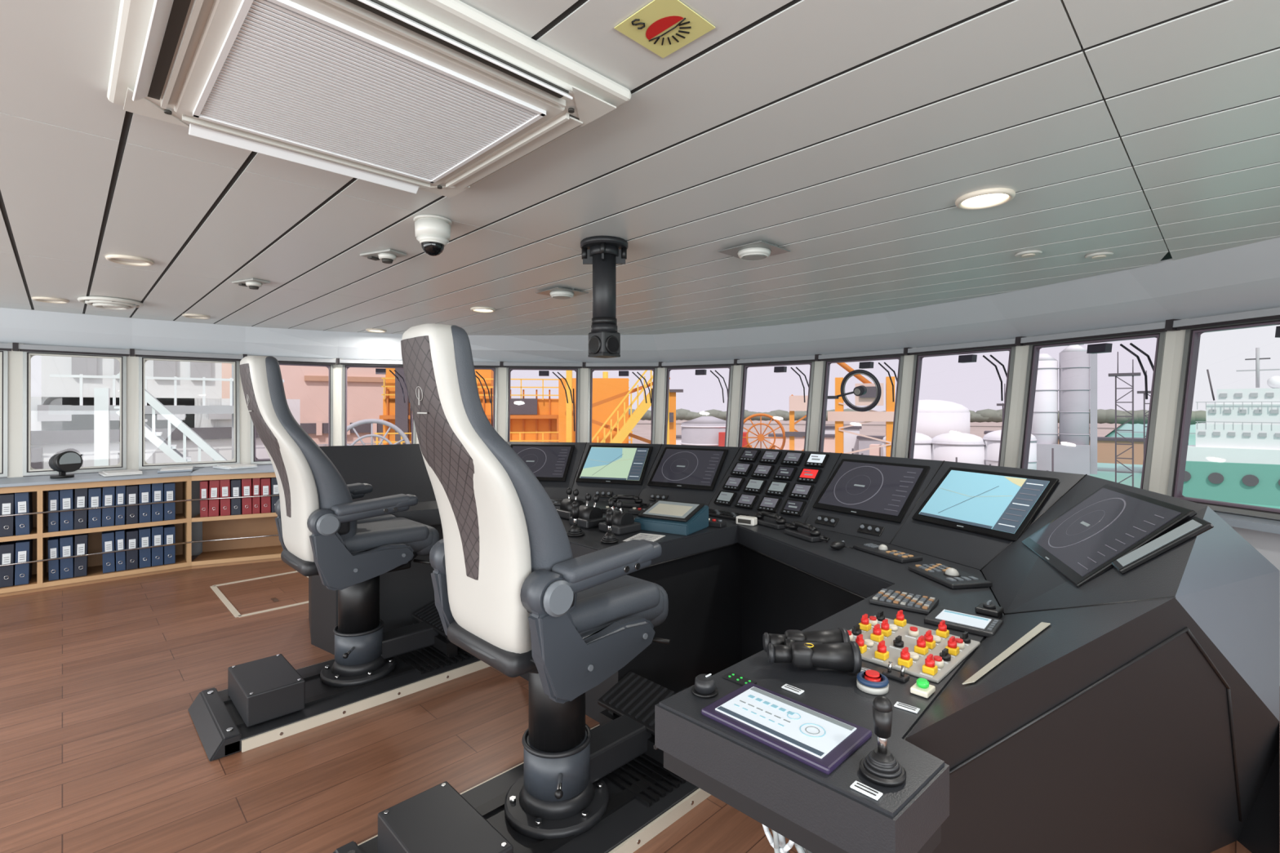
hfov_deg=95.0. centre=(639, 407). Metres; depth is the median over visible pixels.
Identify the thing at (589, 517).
lever
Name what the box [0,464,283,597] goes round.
bookshelf
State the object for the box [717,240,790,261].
smoke detector
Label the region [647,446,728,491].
monitor
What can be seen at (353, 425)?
wheel
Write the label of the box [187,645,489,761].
rail
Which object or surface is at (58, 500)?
binders
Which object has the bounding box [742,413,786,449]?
wheel
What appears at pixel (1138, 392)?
floodlight tower
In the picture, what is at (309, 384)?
office building
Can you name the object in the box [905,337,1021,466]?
window
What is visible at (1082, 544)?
monitor
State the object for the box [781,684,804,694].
label plate
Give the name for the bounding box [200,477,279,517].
binders
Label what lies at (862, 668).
label plate
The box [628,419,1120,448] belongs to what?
ground
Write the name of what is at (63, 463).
lamp
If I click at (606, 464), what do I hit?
monitor
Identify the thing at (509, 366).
window
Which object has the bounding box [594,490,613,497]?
plate
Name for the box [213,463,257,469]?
folder
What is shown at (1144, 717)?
console
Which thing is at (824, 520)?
plate
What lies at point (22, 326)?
wall
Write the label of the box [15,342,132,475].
window
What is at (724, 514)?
keyboard
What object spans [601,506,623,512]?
box
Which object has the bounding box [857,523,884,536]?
plate
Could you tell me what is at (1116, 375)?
floodlight tower
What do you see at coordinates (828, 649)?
binoculars
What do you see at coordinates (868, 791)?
label plate
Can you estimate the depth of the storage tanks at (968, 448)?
49.34 m
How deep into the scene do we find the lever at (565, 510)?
3.20 m
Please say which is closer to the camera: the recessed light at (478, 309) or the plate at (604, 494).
the plate at (604, 494)
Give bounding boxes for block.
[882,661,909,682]
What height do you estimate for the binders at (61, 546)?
0.328 m
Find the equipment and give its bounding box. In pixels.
[852,448,1053,471]
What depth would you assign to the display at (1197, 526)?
1.44 m
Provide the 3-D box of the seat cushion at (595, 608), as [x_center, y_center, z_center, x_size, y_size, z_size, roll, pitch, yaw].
[-0.228,0.685,2.049,0.530,0.170,0.500,0,0,-45]
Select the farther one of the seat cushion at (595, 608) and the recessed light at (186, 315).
the recessed light at (186, 315)
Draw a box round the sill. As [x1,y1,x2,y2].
[2,464,1279,533]
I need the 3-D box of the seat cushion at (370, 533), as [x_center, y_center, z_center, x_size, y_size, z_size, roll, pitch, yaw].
[-1.380,0.685,3.048,0.530,0.170,0.500,0,0,-45]
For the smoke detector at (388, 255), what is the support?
attached to the ceiling
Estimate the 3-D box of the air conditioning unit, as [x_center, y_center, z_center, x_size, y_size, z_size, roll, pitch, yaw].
[-0.682,-0.764,1.476,0.940,0.070,0.940,0,0,-45]
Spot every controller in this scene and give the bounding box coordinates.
[566,501,584,537]
[600,509,618,543]
[859,695,906,786]
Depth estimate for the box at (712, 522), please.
2.95 m
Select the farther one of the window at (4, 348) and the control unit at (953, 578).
the window at (4, 348)
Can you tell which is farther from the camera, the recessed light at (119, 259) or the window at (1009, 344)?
the window at (1009, 344)
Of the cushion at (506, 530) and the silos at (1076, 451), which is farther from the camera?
the silos at (1076, 451)
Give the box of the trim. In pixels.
[209,570,308,617]
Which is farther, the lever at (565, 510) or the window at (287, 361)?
the window at (287, 361)
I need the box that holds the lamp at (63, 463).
[48,450,82,478]
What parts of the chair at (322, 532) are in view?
quilt panel, seat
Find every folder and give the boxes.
[98,469,142,476]
[157,466,192,472]
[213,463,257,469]
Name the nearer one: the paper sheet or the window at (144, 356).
the paper sheet
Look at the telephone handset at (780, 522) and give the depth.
2.94 m
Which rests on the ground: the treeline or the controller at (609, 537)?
the treeline
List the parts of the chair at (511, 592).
quilt panel, seat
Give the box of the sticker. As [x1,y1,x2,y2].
[613,0,715,57]
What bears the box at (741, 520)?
on the console
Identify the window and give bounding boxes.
[0,342,15,476]
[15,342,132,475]
[132,348,244,469]
[244,354,337,464]
[337,358,415,445]
[473,361,501,431]
[501,361,584,442]
[583,361,661,444]
[659,359,737,446]
[735,354,819,451]
[816,347,906,457]
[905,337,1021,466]
[1017,319,1173,490]
[1166,306,1279,519]
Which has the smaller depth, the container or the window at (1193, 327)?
the window at (1193, 327)
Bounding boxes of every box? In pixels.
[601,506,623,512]
[628,507,645,515]
[708,518,726,527]
[736,515,757,525]
[975,600,1004,617]
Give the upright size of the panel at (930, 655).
0.046 m
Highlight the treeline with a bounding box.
[628,408,1205,424]
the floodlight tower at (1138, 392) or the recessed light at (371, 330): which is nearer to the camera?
the recessed light at (371, 330)
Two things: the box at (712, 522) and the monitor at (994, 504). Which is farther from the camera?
the box at (712, 522)
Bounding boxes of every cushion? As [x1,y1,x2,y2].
[265,355,356,541]
[343,514,439,555]
[450,324,577,613]
[569,574,668,636]
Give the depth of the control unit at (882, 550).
2.36 m
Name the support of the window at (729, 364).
in the wall at (1245, 277)
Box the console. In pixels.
[308,441,1279,852]
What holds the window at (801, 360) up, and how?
in the wall at (1245, 277)
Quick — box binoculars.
[762,627,862,673]
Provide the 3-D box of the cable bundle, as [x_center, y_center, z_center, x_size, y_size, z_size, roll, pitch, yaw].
[0.352,0.942,1.317,0.130,0.415,0.276,0,0,-45]
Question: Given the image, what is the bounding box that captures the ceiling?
[0,0,1279,335]
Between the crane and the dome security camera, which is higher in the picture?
the dome security camera
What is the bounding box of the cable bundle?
[762,824,811,852]
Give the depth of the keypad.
1.78 m
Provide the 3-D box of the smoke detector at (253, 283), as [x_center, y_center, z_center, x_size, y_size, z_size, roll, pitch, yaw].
[-2.461,-0.774,3.710,0.220,0.050,0.110,0,0,25]
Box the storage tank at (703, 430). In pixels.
[680,416,725,446]
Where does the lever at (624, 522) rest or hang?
on the console
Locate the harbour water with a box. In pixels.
[1089,423,1279,508]
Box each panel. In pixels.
[701,682,871,774]
[847,609,980,683]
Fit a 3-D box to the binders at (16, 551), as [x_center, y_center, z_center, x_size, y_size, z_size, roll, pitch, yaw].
[-4.953,1.175,4.350,0.612,0.328,0.277,0,0,-42]
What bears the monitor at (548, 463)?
on the console
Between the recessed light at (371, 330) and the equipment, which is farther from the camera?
the equipment
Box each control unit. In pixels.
[853,542,922,563]
[907,564,992,589]
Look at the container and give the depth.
44.56 m
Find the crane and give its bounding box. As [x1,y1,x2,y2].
[827,362,894,457]
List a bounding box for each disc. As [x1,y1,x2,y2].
[1014,249,1042,257]
[1084,251,1113,259]
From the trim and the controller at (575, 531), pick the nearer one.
the controller at (575, 531)
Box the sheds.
[675,425,1188,464]
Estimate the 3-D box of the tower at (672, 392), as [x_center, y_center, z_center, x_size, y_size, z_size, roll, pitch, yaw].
[1.165,2.170,24.773,1.300,5.860,1.600,0,0,3]
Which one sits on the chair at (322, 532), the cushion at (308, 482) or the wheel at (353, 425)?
the cushion at (308, 482)
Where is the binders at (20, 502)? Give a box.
[0,491,32,537]
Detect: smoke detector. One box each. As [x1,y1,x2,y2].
[231,278,270,289]
[360,248,406,263]
[535,287,588,299]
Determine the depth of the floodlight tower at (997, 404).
38.80 m
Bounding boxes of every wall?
[0,307,337,555]
[337,236,1279,570]
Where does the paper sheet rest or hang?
on the console
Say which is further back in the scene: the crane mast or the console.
the crane mast
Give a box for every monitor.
[510,444,574,481]
[575,444,653,485]
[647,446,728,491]
[813,458,930,523]
[911,466,1059,542]
[1022,484,1197,587]
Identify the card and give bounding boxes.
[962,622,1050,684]
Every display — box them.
[924,606,1003,637]
[1111,516,1213,574]
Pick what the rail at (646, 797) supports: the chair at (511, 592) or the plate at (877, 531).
the chair at (511, 592)
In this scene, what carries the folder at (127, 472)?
on the bookshelf
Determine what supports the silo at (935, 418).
on the ground
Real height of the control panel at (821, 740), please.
0.015 m
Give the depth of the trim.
4.23 m
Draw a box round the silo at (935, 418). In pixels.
[915,399,969,438]
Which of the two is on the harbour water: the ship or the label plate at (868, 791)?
the ship
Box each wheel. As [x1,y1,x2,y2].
[346,418,410,445]
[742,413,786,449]
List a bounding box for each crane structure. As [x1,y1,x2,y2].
[374,368,632,444]
[558,369,670,444]
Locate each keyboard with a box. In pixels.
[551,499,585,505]
[708,508,751,519]
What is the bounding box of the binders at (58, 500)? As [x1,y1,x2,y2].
[48,482,175,532]
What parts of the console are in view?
rotary knob, indicator led strip, emergency stop button, illuminated push button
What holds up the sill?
attached to the wall at (1245, 277)
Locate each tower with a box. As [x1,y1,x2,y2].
[669,389,683,444]
[996,383,1004,417]
[1108,351,1140,486]
[1137,370,1151,453]
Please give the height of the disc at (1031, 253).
0.018 m
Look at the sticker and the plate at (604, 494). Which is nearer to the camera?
the sticker
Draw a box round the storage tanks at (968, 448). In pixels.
[869,430,1037,470]
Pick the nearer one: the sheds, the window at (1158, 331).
the window at (1158, 331)
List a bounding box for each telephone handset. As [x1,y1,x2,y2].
[609,494,646,507]
[754,511,787,529]
[784,520,830,542]
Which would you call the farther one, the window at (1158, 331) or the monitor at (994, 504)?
the window at (1158, 331)
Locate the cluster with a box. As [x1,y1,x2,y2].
[713,448,829,516]
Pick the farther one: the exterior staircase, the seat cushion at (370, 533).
the exterior staircase
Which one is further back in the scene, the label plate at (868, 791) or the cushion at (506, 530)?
the cushion at (506, 530)
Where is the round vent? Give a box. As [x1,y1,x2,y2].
[77,296,143,310]
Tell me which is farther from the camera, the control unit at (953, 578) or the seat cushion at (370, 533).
the seat cushion at (370, 533)
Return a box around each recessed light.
[31,296,69,303]
[105,254,154,266]
[182,313,210,319]
[365,328,386,332]
[470,306,495,312]
[955,187,1015,209]
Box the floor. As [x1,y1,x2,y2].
[0,555,1251,852]
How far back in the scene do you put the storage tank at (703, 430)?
45.86 m
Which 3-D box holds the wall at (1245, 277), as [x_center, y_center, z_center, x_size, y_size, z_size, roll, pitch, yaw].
[0.966,0.295,4.702,8.805,2.210,3.134,0,0,40]
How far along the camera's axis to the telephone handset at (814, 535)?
2.67 m
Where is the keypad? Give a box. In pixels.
[868,588,938,614]
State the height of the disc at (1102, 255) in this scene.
0.018 m
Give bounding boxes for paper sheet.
[622,533,665,542]
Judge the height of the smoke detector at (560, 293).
0.045 m
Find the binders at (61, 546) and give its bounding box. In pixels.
[47,524,175,581]
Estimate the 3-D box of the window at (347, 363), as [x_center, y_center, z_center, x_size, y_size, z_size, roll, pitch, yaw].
[-2.859,0.015,6.456,0.843,1.090,0.338,0,0,-19]
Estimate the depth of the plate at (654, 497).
3.65 m
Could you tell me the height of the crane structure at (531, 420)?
9.200 m
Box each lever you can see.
[556,488,584,519]
[568,493,605,528]
[598,498,640,535]
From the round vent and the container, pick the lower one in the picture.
the container
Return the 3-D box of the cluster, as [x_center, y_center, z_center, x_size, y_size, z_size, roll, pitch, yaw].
[0.742,0.411,3.348,0.314,0.310,0.568,0,0,-44]
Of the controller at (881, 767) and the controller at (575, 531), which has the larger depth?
the controller at (575, 531)
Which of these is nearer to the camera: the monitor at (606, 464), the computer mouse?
the computer mouse
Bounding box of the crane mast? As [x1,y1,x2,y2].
[785,394,808,450]
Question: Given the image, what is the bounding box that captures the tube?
[580,235,627,358]
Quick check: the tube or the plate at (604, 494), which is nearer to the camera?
the tube
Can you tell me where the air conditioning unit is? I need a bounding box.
[106,0,631,197]
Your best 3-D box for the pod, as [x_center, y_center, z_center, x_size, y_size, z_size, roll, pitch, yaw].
[0.157,0.540,2.919,0.300,0.118,0.240,0,0,31]
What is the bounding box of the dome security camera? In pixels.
[413,214,452,256]
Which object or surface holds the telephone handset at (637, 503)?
on the console
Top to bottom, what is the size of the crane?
9.893 m
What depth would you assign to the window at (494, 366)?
6.71 m
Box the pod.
[634,499,708,535]
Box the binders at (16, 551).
[0,538,32,587]
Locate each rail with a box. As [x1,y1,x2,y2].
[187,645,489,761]
[333,687,711,852]
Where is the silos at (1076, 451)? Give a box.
[1031,344,1097,475]
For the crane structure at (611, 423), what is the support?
on the ground
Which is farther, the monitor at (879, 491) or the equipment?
the equipment
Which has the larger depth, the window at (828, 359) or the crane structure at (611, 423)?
the crane structure at (611, 423)
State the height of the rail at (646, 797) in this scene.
0.194 m
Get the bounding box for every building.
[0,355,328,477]
[222,363,385,446]
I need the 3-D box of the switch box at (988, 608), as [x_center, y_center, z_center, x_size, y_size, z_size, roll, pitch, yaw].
[1.021,0.583,1.714,0.060,0.033,0.060,0,0,-45]
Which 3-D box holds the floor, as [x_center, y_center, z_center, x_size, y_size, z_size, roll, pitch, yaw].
[-0.865,1.450,2.446,9.000,0.100,9.900,0,0,-45]
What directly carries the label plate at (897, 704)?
on the console
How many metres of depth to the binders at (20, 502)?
4.42 m
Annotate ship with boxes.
[1182,347,1279,506]
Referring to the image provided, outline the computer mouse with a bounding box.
[830,540,853,549]
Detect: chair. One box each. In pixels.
[239,355,457,688]
[400,323,676,840]
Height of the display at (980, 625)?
0.016 m
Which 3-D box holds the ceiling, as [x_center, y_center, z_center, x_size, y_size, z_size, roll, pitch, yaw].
[-0.865,-0.880,2.446,9.600,0.160,10.400,0,0,-45]
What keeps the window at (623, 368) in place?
in the wall at (1245, 277)
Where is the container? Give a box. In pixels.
[718,431,747,447]
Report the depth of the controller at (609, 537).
2.60 m
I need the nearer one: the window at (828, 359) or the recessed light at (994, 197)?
the recessed light at (994, 197)
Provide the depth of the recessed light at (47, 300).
4.32 m
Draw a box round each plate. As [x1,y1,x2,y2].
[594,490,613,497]
[648,493,668,501]
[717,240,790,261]
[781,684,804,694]
[814,515,839,526]
[849,781,882,800]
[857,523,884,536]
[860,666,871,671]
[893,702,919,713]
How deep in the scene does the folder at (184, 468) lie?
5.14 m
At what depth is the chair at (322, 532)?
2.74 m
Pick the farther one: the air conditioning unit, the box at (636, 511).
the box at (636, 511)

